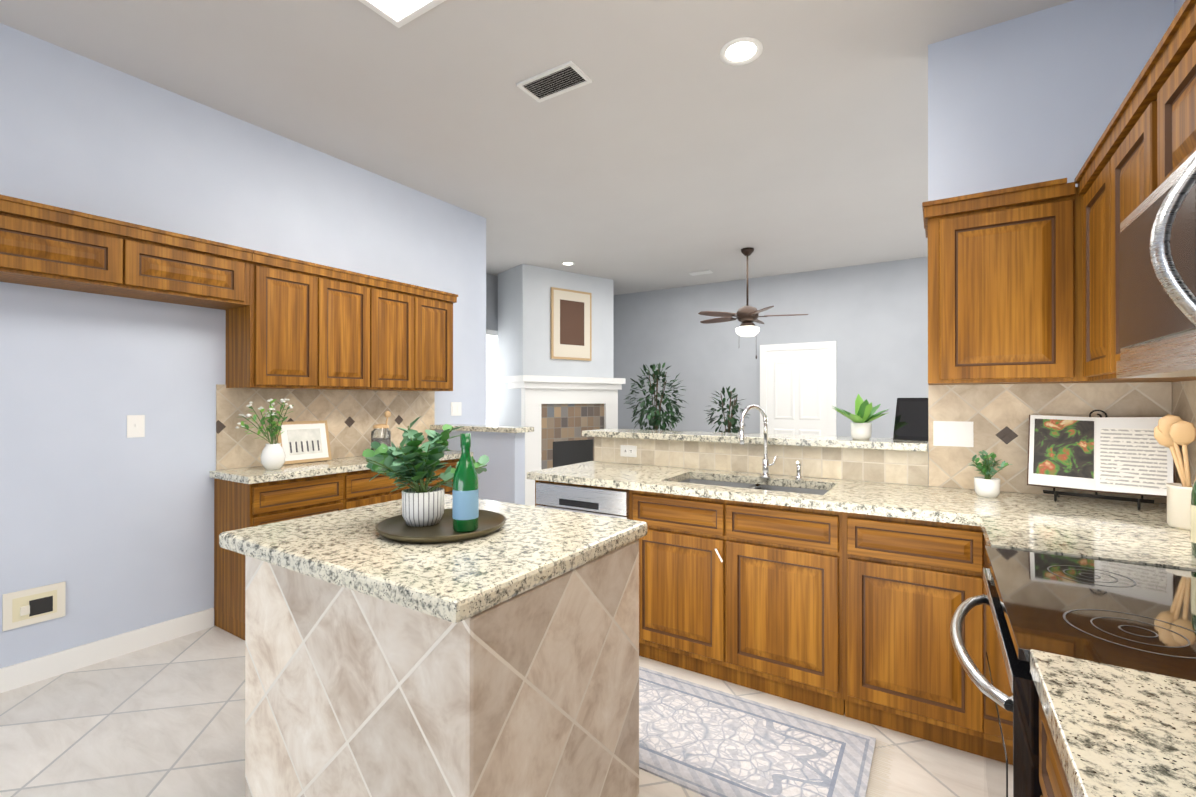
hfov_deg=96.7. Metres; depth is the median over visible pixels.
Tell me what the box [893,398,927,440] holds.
picture frame
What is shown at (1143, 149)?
upper cabinet
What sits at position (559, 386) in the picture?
fireplace
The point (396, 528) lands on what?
tray
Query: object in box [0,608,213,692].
baseboard
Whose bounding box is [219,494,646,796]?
kitchen island
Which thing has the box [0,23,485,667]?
wall
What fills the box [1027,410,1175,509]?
cookbook stand
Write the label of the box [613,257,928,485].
wall
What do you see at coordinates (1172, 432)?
utensil crock
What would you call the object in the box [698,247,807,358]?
ceiling fan
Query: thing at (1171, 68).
upper cabinet
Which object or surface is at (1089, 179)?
upper cabinet
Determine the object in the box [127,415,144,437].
light switch
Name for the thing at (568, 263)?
recessed light
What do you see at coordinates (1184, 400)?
backsplash
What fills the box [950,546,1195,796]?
range
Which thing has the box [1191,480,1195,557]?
olive oil bottle
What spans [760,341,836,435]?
door
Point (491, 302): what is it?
wall
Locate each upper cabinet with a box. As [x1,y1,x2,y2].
[0,194,252,309]
[226,250,321,389]
[322,265,373,389]
[374,276,417,390]
[418,286,457,390]
[922,178,1192,384]
[1074,136,1137,380]
[1102,65,1195,380]
[1146,0,1195,197]
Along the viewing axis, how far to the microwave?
1.10 m
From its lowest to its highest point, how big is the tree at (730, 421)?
1.542 m
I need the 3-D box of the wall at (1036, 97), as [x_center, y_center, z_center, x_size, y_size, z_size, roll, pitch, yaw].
[2.015,-0.191,2.435,0.850,3.100,0.120,0,0,33]
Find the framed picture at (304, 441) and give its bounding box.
[275,420,331,464]
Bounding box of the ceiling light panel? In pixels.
[358,0,445,27]
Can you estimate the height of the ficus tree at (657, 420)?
1.846 m
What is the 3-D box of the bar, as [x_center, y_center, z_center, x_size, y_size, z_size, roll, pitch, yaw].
[0.835,0.240,3.265,2.026,0.039,0.350,0,0,33]
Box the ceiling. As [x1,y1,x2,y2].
[0,0,1073,294]
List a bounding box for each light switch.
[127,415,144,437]
[451,402,460,415]
[933,421,973,446]
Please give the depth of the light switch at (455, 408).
4.78 m
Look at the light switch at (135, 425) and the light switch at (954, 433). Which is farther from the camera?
the light switch at (135, 425)
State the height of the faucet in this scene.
0.396 m
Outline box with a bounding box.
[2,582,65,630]
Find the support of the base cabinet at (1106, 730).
on the floor
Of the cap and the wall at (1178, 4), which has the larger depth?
the cap
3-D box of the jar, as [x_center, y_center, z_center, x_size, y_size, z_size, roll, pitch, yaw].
[-1.589,0.259,3.895,0.140,0.345,0.136,0,0,33]
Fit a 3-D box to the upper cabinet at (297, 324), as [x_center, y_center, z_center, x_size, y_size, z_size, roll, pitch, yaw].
[-2.028,-0.459,3.318,0.323,0.790,0.393,0,0,33]
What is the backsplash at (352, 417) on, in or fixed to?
attached to the wall at (106, 519)
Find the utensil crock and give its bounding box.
[1154,414,1195,529]
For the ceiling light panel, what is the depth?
2.36 m
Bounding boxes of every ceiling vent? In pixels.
[516,61,591,102]
[688,270,712,275]
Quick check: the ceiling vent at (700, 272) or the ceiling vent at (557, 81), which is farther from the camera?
the ceiling vent at (700, 272)
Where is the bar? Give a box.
[582,428,927,451]
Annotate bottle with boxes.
[452,433,478,532]
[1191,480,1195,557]
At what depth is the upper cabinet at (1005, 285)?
2.18 m
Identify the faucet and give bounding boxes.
[739,405,801,479]
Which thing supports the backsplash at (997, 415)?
attached to the wall at (1036, 97)
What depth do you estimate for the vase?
3.21 m
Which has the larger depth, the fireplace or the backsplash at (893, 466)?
the fireplace
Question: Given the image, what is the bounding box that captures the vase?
[236,398,292,469]
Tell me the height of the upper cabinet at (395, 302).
0.790 m
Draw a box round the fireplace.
[498,264,625,505]
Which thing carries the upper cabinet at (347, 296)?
attached to the wall at (106, 519)
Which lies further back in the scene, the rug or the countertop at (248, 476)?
the countertop at (248, 476)
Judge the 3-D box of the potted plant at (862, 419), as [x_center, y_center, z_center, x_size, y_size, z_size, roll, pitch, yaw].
[1.412,0.096,2.874,0.289,0.247,0.300,0,0,33]
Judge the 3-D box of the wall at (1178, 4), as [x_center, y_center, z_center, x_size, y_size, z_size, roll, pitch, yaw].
[0.713,-0.198,-0.501,0.120,3.100,6.470,0,0,33]
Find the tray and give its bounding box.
[375,509,505,543]
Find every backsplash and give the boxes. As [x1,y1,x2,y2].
[216,384,434,469]
[594,437,927,485]
[928,382,1171,503]
[1172,380,1195,483]
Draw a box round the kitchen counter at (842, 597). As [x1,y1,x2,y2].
[527,461,1195,756]
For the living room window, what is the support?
in the wall at (491, 302)
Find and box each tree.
[623,363,686,430]
[704,386,748,432]
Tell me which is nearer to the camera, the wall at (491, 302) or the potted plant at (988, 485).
the potted plant at (988, 485)
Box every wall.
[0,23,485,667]
[435,430,524,504]
[486,273,497,330]
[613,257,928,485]
[928,0,1173,200]
[1174,0,1184,17]
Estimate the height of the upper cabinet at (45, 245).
0.315 m
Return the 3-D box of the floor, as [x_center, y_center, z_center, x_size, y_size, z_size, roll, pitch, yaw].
[0.369,1.385,2.641,9.250,0.050,11.400,0,0,33]
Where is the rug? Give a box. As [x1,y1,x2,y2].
[639,666,894,796]
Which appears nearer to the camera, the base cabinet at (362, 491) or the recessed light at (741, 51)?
the recessed light at (741, 51)
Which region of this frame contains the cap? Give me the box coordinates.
[429,424,533,432]
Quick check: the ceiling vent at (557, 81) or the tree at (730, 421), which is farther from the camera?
the tree at (730, 421)
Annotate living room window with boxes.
[486,329,497,424]
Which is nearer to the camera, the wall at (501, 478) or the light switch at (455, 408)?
the wall at (501, 478)
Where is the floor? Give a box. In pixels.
[0,625,983,796]
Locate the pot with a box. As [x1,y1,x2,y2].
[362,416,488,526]
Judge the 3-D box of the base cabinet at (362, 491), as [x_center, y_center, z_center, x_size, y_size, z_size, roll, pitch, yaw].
[-1.665,0.917,3.758,0.458,0.890,0.550,0,0,33]
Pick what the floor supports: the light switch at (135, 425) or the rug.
the rug
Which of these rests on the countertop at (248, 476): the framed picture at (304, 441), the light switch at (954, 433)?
the framed picture at (304, 441)
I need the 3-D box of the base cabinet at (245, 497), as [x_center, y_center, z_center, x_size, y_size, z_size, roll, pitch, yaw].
[-1.961,0.916,3.294,0.458,0.890,0.550,0,0,33]
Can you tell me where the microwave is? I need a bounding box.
[1116,151,1195,377]
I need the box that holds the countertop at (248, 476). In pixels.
[209,450,472,485]
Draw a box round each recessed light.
[561,262,574,265]
[719,37,762,65]
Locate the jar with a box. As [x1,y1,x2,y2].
[371,411,390,450]
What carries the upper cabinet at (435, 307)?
attached to the wall at (106, 519)
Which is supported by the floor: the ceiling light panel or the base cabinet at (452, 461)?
the base cabinet at (452, 461)
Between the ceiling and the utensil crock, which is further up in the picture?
the ceiling
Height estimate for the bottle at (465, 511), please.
0.306 m
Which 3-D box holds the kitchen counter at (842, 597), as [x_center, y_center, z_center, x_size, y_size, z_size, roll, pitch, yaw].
[0.837,0.894,2.435,2.832,0.930,1.140,0,0,33]
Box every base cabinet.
[214,474,348,639]
[349,470,419,508]
[424,458,459,494]
[1030,649,1195,796]
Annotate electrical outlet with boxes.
[620,445,636,456]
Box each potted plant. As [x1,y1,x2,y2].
[831,394,887,439]
[970,450,1011,497]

